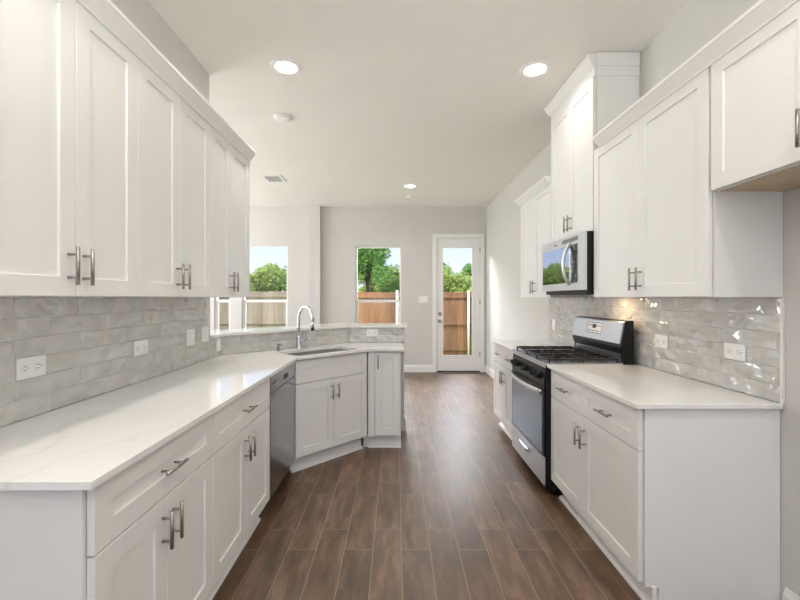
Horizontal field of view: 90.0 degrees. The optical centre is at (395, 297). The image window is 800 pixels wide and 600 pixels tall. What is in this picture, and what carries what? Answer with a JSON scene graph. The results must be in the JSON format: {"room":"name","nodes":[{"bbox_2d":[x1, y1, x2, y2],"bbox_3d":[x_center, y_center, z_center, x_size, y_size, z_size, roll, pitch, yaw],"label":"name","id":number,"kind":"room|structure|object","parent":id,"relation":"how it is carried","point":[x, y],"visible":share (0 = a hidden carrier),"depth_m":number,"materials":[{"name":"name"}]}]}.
{"room":"kitchen","nodes":[
{"label":"kitchen","id":0,"kind":"room"},
{"bbox_2d":[0,0,208,427],"bbox_3d":[-1.460,-0.155,0.250,0.120,3.050,5.500,0,0,0],"label":"wall","id":1,"kind":"structure","parent":0,"point":[141,13],"depth_m":2.43,"materials":[{"name":"paint"}]},
{"bbox_2d":[0,0,137,296],"bbox_3d":[-1.216,-0.509,1.337,0.367,1.010,0.642,0,0,0],"label":"upper cabinet","id":2,"kind":"object","parent":1,"relation":"attached to","point":[69,86],"visible":1,"depth_m":1.29,"materials":[{"name":"paint"}]},
{"bbox_2d":[0,297,209,426],"bbox_3d":[-1.396,0.226,1.998,0.008,0.459,2.001,0,0,0],"label":"tile backsplash","id":3,"kind":"structure","parent":1,"relation":"attached to","point":[86,343],"depth_m":1.80,"materials":[{"name":"grey tile"}]},
{"bbox_2d":[15,354,45,380],"bbox_3d":[-1.387,0.263,1.522,0.009,0.080,0.122,0,0,0],"label":"outlet","id":4,"kind":"object","parent":3,"relation":"attached to","point":[34,366],"visible":1,"depth_m":1.51,"materials":[{"name":"white plastic"}]},
{"bbox_2d":[21,363,29,373],"bbox_3d":[-1.384,0.263,1.494,0.002,0.034,0.034,0,0,0],"label":"receptacle","id":5,"kind":"object","parent":4,"relation":"attached to","point":[25,367],"depth_m":1.49,"materials":[{"name":"white plastic"}]},
{"bbox_2d":[35,361,42,370],"bbox_3d":[-1.384,0.263,1.550,0.002,0.034,0.034,0,0,0],"label":"receptacle","id":6,"kind":"object","parent":4,"relation":"attached to","point":[38,364],"depth_m":1.55,"materials":[{"name":"white plastic"}]},
{"bbox_2d":[133,339,147,356],"bbox_3d":[-1.387,0.270,2.175,0.009,0.080,0.122,0,0,0],"label":"outlet","id":7,"kind":"object","parent":3,"relation":"attached to","point":[140,347],"visible":1,"depth_m":2.17,"materials":[{"name":"white plastic"}]},
{"bbox_2d":[186,328,194,345],"bbox_3d":[-1.387,0.265,2.700,0.009,0.112,0.105,0,0,0],"label":"light switch","id":8,"kind":"object","parent":3,"relation":"attached to","point":[190,333],"visible":1,"depth_m":2.69,"materials":[{"name":"white plastic"}]},
{"bbox_2d":[201,326,208,342],"bbox_3d":[-1.387,0.262,2.905,0.009,0.112,0.105,0,0,0],"label":"light switch","id":9,"kind":"object","parent":3,"relation":"attached to","point":[204,330],"visible":1,"depth_m":2.90,"materials":[{"name":"white plastic"}]},
{"bbox_2d":[138,58,210,296],"bbox_3d":[-1.216,-0.509,1.986,0.367,1.010,0.654,0,0,0],"label":"upper cabinet","id":10,"kind":"object","parent":1,"relation":"attached to","point":[174,141],"visible":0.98,"depth_m":1.91,"materials":[{"name":"paint"}]},
{"bbox_2d":[77,0,255,161],"bbox_3d":[-1.056,-1.031,1.912,0.068,0.070,2.024,0,0,0],"label":"crown molding","id":11,"kind":"structure","parent":10,"relation":"attached to","point":[106,12],"depth_m":1.76,"materials":[{"name":"paint"}]},
{"bbox_2d":[211,126,249,296],"bbox_3d":[-1.216,-0.509,2.619,0.367,1.010,0.610,0,0,0],"label":"upper cabinet","id":12,"kind":"object","parent":1,"relation":"attached to","point":[230,170],"visible":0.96,"depth_m":2.57,"materials":[{"name":"paint"}]},
{"bbox_2d":[211,342,403,430],"bbox_3d":[-0.807,0.836,3.739,2.027,1.068,0.466,0,0,-37],"label":"wall","id":13,"kind":"structure","parent":0,"point":[402,352],"depth_m":4.12,"materials":[{"name":"paint"}]},
{"bbox_2d":[210,328,403,358],"bbox_3d":[-0.759,0.379,3.694,1.857,0.153,0.345,0,0,-37],"label":"tile backsplash","id":14,"kind":"structure","parent":13,"relation":"attached to","point":[232,344],"depth_m":3.66,"materials":[{"name":"grey tile"}]},
{"bbox_2d":[216,338,220,351],"bbox_3d":[-1.388,0.365,3.125,0.006,0.100,0.070,0,0,0],"label":"outlet","id":15,"kind":"object","parent":14,"relation":"attached to","point":[218,340],"visible":1,"depth_m":3.12,"materials":[{"name":"white plastic"}]},
{"bbox_2d":[366,329,377,335],"bbox_3d":[-0.245,0.358,4.107,0.120,0.072,0.009,0,0,0],"label":"outlet","id":16,"kind":"object","parent":14,"relation":"attached to","point":[369,332],"visible":1,"depth_m":4.10,"materials":[{"name":"white plastic"}]},
{"bbox_2d":[210,323,406,337],"bbox_3d":[-0.871,0.291,3.813,2.344,0.022,0.727,0,0,-36],"label":"bar","id":17,"kind":"object","parent":13,"relation":"on","point":[213,333],"visible":0.67,"depth_m":3.80,"materials":[{"name":"white stone"}]},
{"bbox_2d":[404,414,405,430],"bbox_3d":[-0.783,1.302,3.885,1.908,0.135,0.422,0,0,-28],"label":"baseboard","id":18,"kind":"structure","parent":13,"relation":"attached to","point":[404,414],"depth_m":4.13,"materials":[{"name":"paint"}]},
{"bbox_2d":[308,206,320,324],"bbox_3d":[-1.492,-0.155,7.345,0.215,3.050,0.109,0,0,0],"label":"wall","id":19,"kind":"structure","parent":0,"point":[314,212],"depth_m":7.29,"materials":[{"name":"paint"}]},
{"bbox_2d":[209,207,485,371],"bbox_3d":[-1.990,-0.155,7.475,7.319,3.050,0.150,0,0,0],"label":"wall","id":20,"kind":"structure","parent":0,"point":[343,229],"depth_m":7.40,"materials":[{"name":"paint"}]},
{"bbox_2d":[215,297,229,329],"bbox_3d":[-3.220,-0.123,7.450,0.360,1.711,0.160,0,0,0],"label":"window","id":21,"kind":"structure","parent":20,"relation":"in","point":[217,300],"depth_m":7.46,"materials":[{"name":"plastic"}]},
{"bbox_2d":[242,245,287,328],"bbox_3d":[-2.433,-0.123,7.450,0.915,1.711,0.160,0,0,0],"label":"window","id":22,"kind":"structure","parent":20,"relation":"in","point":[244,300],"depth_m":7.45,"materials":[{"name":"plastic"}]},
{"bbox_2d":[356,246,400,322],"bbox_3d":[-0.328,-0.116,7.450,0.915,1.696,0.160,0,0,0],"label":"window","id":23,"kind":"structure","parent":20,"relation":"in","point":[357,301],"depth_m":7.45,"materials":[{"name":"plastic"}]},
{"bbox_2d":[419,296,427,302],"bbox_3d":[0.505,0.025,7.395,0.165,0.120,0.009,0,0,0],"label":"light switch","id":24,"kind":"object","parent":20,"relation":"attached to","point":[422,299],"visible":1,"depth_m":7.39,"materials":[{"name":"white plastic"}]},
{"bbox_2d":[404,365,484,371],"bbox_3d":[-1.915,1.302,7.391,7.131,0.135,0.015,0,0,0],"label":"baseboard","id":25,"kind":"structure","parent":20,"relation":"attached to","point":[407,368],"depth_m":7.38,"materials":[{"name":"paint"}]},
{"bbox_2d":[433,234,483,371],"bbox_3d":[1.155,0.093,7.440,0.956,2.553,0.200,0,0,0],"label":"door","id":26,"kind":"structure","parent":20,"relation":"in","point":[474,362],"depth_m":7.41,"materials":[{"name":"paint"}]},
{"bbox_2d":[148,0,691,206],"bbox_3d":[-1.915,-1.780,2.450,7.469,0.200,10.200,0,0,0],"label":"ceiling","id":27,"kind":"structure","parent":0,"point":[386,96],"depth_m":3.09,"materials":[{"name":"paint"}]},
{"bbox_2d":[260,175,286,182],"bbox_3d":[-1.715,-1.675,5.620,0.270,0.010,0.330,0,0,0],"label":"ceiling vent","id":28,"kind":"object","parent":27,"relation":"in","point":[269,178],"visible":1,"depth_m":5.61,"materials":[{"name":"white plastic"}]},
{"bbox_2d":[273,113,291,122],"bbox_3d":[-1.050,-1.666,3.713,0.170,0.026,0.170,0,0,0],"label":"smoke detector","id":29,"kind":"object","parent":27,"relation":"attached to","point":[281,117],"visible":1,"depth_m":3.68,"materials":[{"name":"white plastic"}]},
{"bbox_2d":[270,58,301,75],"bbox_3d":[-0.800,-1.675,2.909,0.224,0.010,0.224,0,0,0],"label":"recessed light","id":30,"kind":"object","parent":27,"relation":"in","point":[283,66],"visible":1,"depth_m":2.90,"materials":[{"name":"white plastic"}]},
{"bbox_2d":[403,184,416,187],"bbox_3d":[0.210,-1.675,6.000,0.224,0.010,0.224,0,0,0],"label":"recessed light","id":31,"kind":"object","parent":27,"relation":"in","point":[405,185],"visible":1,"depth_m":6.00,"materials":[{"name":"white plastic"}]},
{"bbox_2d":[519,60,550,77],"bbox_3d":[1.022,-1.675,2.940,0.224,0.010,0.224,0,0,0],"label":"recessed light","id":32,"kind":"object","parent":27,"relation":"in","point":[534,69],"visible":1,"depth_m":2.93,"materials":[{"name":"white plastic"}]},
{"bbox_2d":[212,372,640,599],"bbox_3d":[-1.915,1.430,2.450,7.469,0.120,10.200,0,0,0],"label":"floor","id":33,"kind":"structure","parent":0,"point":[454,512],"depth_m":2.42,"materials":[{"name":"brown wood"}]},
{"bbox_2d":[0,414,212,599],"bbox_3d":[-1.068,0.923,1.362,0.656,0.894,0.683,0,0,0],"label":"base cabinet","id":34,"kind":"object","parent":33,"relation":"on","point":[145,532],"visible":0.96,"depth_m":1.15,"materials":[{"name":"paint"}]},
{"bbox_2d":[0,342,403,489],"bbox_3d":[-0.658,0.466,2.550,1.466,0.020,3.120,0,0,0],"label":"countertop","id":35,"kind":"structure","parent":34,"relation":"on","point":[81,445],"depth_m":1.49,"materials":[{"name":"white stone"}]},
{"bbox_2d":[295,305,314,348],"bbox_3d":[-0.787,0.259,3.526,0.270,0.393,0.090,0,0,45],"label":"faucet","id":36,"kind":"object","parent":35,"relation":"on","point":[299,341],"visible":1,"depth_m":3.57,"materials":[{"name":"silver metal"}]},
{"bbox_2d":[288,348,347,355],"bbox_3d":[-0.663,0.573,3.469,0.331,0.193,0.656,0,0,45],"label":"sink","id":37,"kind":"object","parent":35,"relation":"in","point":[335,349],"visible":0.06,"depth_m":3.63,"materials":[{"name":"silver metal"}]},
{"bbox_2d":[206,378,269,599],"bbox_3d":[-1.068,0.923,2.085,0.656,0.894,0.761,0,0,0],"label":"base cabinet","id":38,"kind":"object","parent":33,"relation":"on","point":[241,428],"visible":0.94,"depth_m":2.00,"materials":[{"name":"paint"}]},
{"bbox_2d":[259,362,294,516],"bbox_3d":[-1.071,0.925,2.771,0.594,0.886,0.598,0,0,0],"label":"dishwasher","id":39,"kind":"object","parent":33,"relation":"on","point":[282,384],"visible":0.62,"depth_m":2.71,"materials":[{"name":"silver metal"}]},
{"bbox_2d":[288,352,366,472],"bbox_3d":[-0.681,0.923,3.506,0.728,0.894,0.538,0,0,-45],"label":"base cabinet","id":40,"kind":"object","parent":33,"relation":"on","point":[331,391],"visible":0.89,"depth_m":3.32,"materials":[{"name":"paint"}]},
{"bbox_2d":[363,351,400,447],"bbox_3d":[-0.128,0.923,3.826,0.346,0.894,0.528,0,0,0],"label":"base cabinet","id":41,"kind":"object","parent":33,"relation":"on","point":[384,367],"visible":0.94,"depth_m":3.61,"materials":[{"name":"paint"}]},
{"bbox_2d":[494,343,512,439],"bbox_3d":[1.343,0.923,3.914,0.646,0.894,0.840,0,0,0],"label":"base cabinet","id":42,"kind":"object","parent":33,"relation":"on","point":[502,356],"visible":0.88,"depth_m":3.94,"materials":[{"name":"paint"}]},
{"bbox_2d":[491,340,568,351],"bbox_3d":[1.346,0.466,3.922,0.628,0.020,0.855,0,0,0],"label":"countertop","id":43,"kind":"structure","parent":42,"relation":"on","point":[510,345],"depth_m":4.01,"materials":[{"name":"white stone"}]},
{"bbox_2d":[508,316,633,494],"bbox_3d":[1.286,0.763,3.115,0.682,1.212,0.754,0,0,0],"label":"gas range","id":44,"kind":"object","parent":33,"relation":"on","point":[597,341],"visible":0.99,"depth_m":2.94,"materials":[{"name":"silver metal"}]},
{"bbox_2d":[513,346,622,365],"bbox_3d":[1.286,0.441,3.115,0.541,0.048,0.754,0,0,0],"label":"cooktop","id":45,"kind":"object","parent":44,"relation":"in","point":[537,355],"depth_m":2.98,"materials":[{"name":"metal"}]},
{"bbox_2d":[551,370,779,599],"bbox_3d":[1.343,0.923,2.229,0.646,0.894,1.012,0,0,0],"label":"base cabinet","id":46,"kind":"object","parent":33,"relation":"on","point":[684,504],"visible":0.96,"depth_m":1.74,"materials":[{"name":"paint"}]},
{"bbox_2d":[547,365,782,408],"bbox_3d":[1.346,0.466,2.224,0.628,0.020,1.021,0,0,0],"label":"countertop","id":47,"kind":"structure","parent":46,"relation":"on","point":[636,386],"depth_m":1.99,"materials":[{"name":"white stone"}]},
{"bbox_2d":[486,0,799,599],"bbox_3d":[1.744,-0.155,2.525,0.150,3.050,10.050,0,0,0],"label":"wall","id":48,"kind":"structure","parent":0,"point":[509,315],"depth_m":2.31,"materials":[{"name":"paint"}]},
{"bbox_2d":[486,365,493,378],"bbox_3d":[1.661,1.302,5.870,0.015,0.135,3.020,0,0,0],"label":"baseboard","id":49,"kind":"structure","parent":48,"relation":"attached to","point":[489,371],"depth_m":7.03,"materials":[{"name":"paint"}]},
{"bbox_2d":[521,183,586,297],"bbox_3d":[1.490,-0.509,3.913,0.355,1.010,0.842,0,0,0],"label":"upper cabinet","id":50,"kind":"object","parent":48,"relation":"attached to","point":[536,212],"visible":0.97,"depth_m":3.87,"materials":[{"name":"paint"}]},
{"bbox_2d":[514,176,550,206],"bbox_3d":[1.484,-1.031,3.949,0.364,0.070,0.909,0,0,0],"label":"crown molding","id":51,"kind":"structure","parent":50,"relation":"attached to","point":[545,181],"depth_m":3.83,"materials":[{"name":"paint"}]},
{"bbox_2d":[551,52,639,241],"bbox_3d":[1.490,-1.069,3.108,0.355,1.214,0.764,0,0,0],"label":"upper cabinet","id":52,"kind":"object","parent":48,"relation":"attached to","point":[614,88],"visible":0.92,"depth_m":2.88,"materials":[{"name":"paint"}]},
{"bbox_2d":[542,231,593,294],"bbox_3d":[1.435,-0.241,3.115,0.443,0.438,0.746,0,0,0],"label":"microwave","id":53,"kind":"object","parent":52,"relation":"attached to","point":[567,262],"visible":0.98,"depth_m":2.92,"materials":[{"name":"silver metal"}]},
{"bbox_2d":[544,53,595,123],"bbox_3d":[1.490,-1.598,3.142,0.352,0.156,0.808,0,0,0],"label":"crown molding","id":54,"kind":"structure","parent":52,"relation":"attached to","point":[585,71],"depth_m":3.03,"materials":[{"name":"paint"}]},
{"bbox_2d":[549,297,784,403],"bbox_3d":[1.664,0.226,3.028,0.010,0.460,2.624,0,0,0],"label":"tile backsplash","id":55,"kind":"structure","parent":48,"relation":"attached to","point":[697,329],"depth_m":2.16,"materials":[{"name":"tile"}]},
{"bbox_2d":[552,319,555,329],"bbox_3d":[1.655,0.280,4.195,0.009,0.115,0.080,0,0,0],"label":"outlet","id":56,"kind":"object","parent":55,"relation":"attached to","point":[553,320],"visible":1,"depth_m":4.18,"materials":[{"name":"white plastic"}]},
{"bbox_2d":[655,334,667,348],"bbox_3d":[1.656,0.270,2.495,0.009,0.082,0.118,0,0,0],"label":"outlet","id":57,"kind":"object","parent":55,"relation":"attached to","point":[661,341],"visible":1,"depth_m":2.49,"materials":[{"name":"white plastic"}]},
{"bbox_2d":[724,342,745,361],"bbox_3d":[1.656,0.262,1.957,0.009,0.080,0.122,0,0,0],"label":"outlet","id":58,"kind":"object","parent":55,"relation":"attached to","point":[734,351],"visible":1,"depth_m":1.95,"materials":[{"name":"white plastic"}]},
{"bbox_2d":[726,347,731,354],"bbox_3d":[1.653,0.262,1.985,0.002,0.034,0.034,0,0,0],"label":"receptacle","id":59,"kind":"object","parent":58,"relation":"attached to","point":[728,349],"depth_m":1.99,"materials":[{"name":"white plastic"}]},
{"bbox_2d":[736,348,741,355],"bbox_3d":[1.653,0.262,1.929,0.002,0.034,0.034,0,0,0],"label":"receptacle","id":60,"kind":"object","parent":58,"relation":"attached to","point":[738,350],"depth_m":1.93,"materials":[{"name":"white plastic"}]},
{"bbox_2d":[594,66,782,296],"bbox_3d":[1.490,-0.509,2.229,0.355,1.010,1.013,0,0,0],"label":"upper cabinet","id":61,"kind":"object","parent":48,"relation":"attached to","point":[661,230],"visible":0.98,"depth_m":1.92,"materials":[{"name":"paint"}]},
{"bbox_2d":[711,0,799,191],"bbox_3d":[1.490,-0.735,1.260,0.355,0.558,0.920,0,0,0],"label":"upper cabinet","id":62,"kind":"object","parent":48,"relation":"attached to","point":[755,86],"visible":1,"depth_m":1.50,"materials":[{"name":"paint"}]},
{"bbox_2d":[592,0,798,147],"bbox_3d":[1.336,-1.031,1.726,0.068,0.070,1.852,0,0,0],"label":"crown molding","id":63,"kind":"structure","parent":62,"relation":"attached to","point":[763,12],"depth_m":1.73,"materials":[{"name":"paint"}]},
{"bbox_2d":[783,587,799,599],"bbox_3d":[1.661,1.302,-0.390,0.015,0.135,4.200,0,0,0],"label":"baseboard","id":64,"kind":"structure","parent":48,"relation":"attached to","point":[788,594],"depth_m":1.69,"materials":[{"name":"paint"}]},
{"label":"outside","id":65,"kind":"structure","parent":0,"visible":0},
{"bbox_2d":[384,303,452,354],"bbox_3d":[0.000,1.720,63.780,120.000,0.200,112.440,0,0,0],"label":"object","id":66,"kind":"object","parent":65,"point":[384,303],"depth_m":30.14,"materials":[{"name":"wood"}]},
{"bbox_2d":[219,291,286,329],"bbox_3d":[-6.975,0.693,11.354,10.050,1.855,0.128,0,0,0],"label":"wooden fence","id":67,"kind":"object","parent":66,"relation":"on","point":[258,314],"visible":0.06,"depth_m":11.40,"materials":[{"name":"wood"}]},
{"bbox_2d":[250,263,285,291],"bbox_3d":[-9.720,-0.479,28.572,3.707,4.220,3.321,0,0,-16],"label":"tree","id":68,"kind":"object","parent":66,"relation":"on","point":[270,277],"visible":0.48,"depth_m":28.44,"materials":[{"name":"green plant"}]},
{"bbox_2d":[269,265,286,290],"bbox_3d":[-9.468,-0.661,33.085,3.640,4.580,3.835,0,0,0],"label":"tree","id":69,"kind":"object","parent":66,"relation":"on","point":[284,286],"visible":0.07,"depth_m":32.37,"materials":[{"name":"green plant"}]},
{"bbox_2d":[357,270,384,294],"bbox_3d":[-1.826,-0.792,35.935,3.797,4.842,3.473,0,0,0],"label":"tree","id":70,"kind":"object","parent":66,"relation":"on","point":[372,288],"visible":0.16,"depth_m":35.41,"materials":[{"name":"green plant"}]},
{"bbox_2d":[357,248,391,291],"bbox_3d":[-1.388,-1.225,18.875,2.693,5.700,2.332,0,0,0],"label":"tree","id":71,"kind":"object","parent":66,"relation":"on","point":[366,257],"visible":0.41,"depth_m":18.35,"materials":[{"name":"green plant"}]},
{"bbox_2d":[373,264,399,293],"bbox_3d":[-0.068,-0.161,22.196,2.452,3.571,2.389,0,0,0],"label":"tree","id":72,"kind":"object","parent":66,"relation":"on","point":[394,273],"visible":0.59,"depth_m":21.51,"materials":[{"name":"green plant"}]},
{"bbox_2d":[357,290,471,354],"bbox_3d":[1.650,0.705,10.954,7.100,1.830,0.128,0,0,0],"label":"wooden fence","id":73,"kind":"object","parent":66,"relation":"on","point":[369,312],"visible":0.23,"depth_m":11.00,"materials":[{"name":"brown wood"}]},
{"bbox_2d":[443,262,453,275],"bbox_3d":[3.570,-0.944,36.142,3.508,5.144,3.799,0,0,0],"label":"tree","id":74,"kind":"object","parent":66,"relation":"on","point":[449,268],"visible":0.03,"depth_m":35.43,"materials":[{"name":"green plant"}]},
{"bbox_2d":[443,267,471,307],"bbox_3d":[4.615,-0.414,31.062,3.385,4.088,3.221,0,0,0],"label":"tree","id":75,"kind":"object","parent":66,"relation":"on","point":[451,283],"visible":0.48,"depth_m":30.45,"materials":[{"name":"green plant"}]},
{"bbox_2d":[459,263,471,286],"bbox_3d":[7.435,-0.864,35.993,3.513,4.985,3.429,0,0,0],"label":"tree","id":76,"kind":"object","parent":66,"relation":"on","point":[468,269],"visible":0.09,"depth_m":35.00,"materials":[{"name":"green plant"}]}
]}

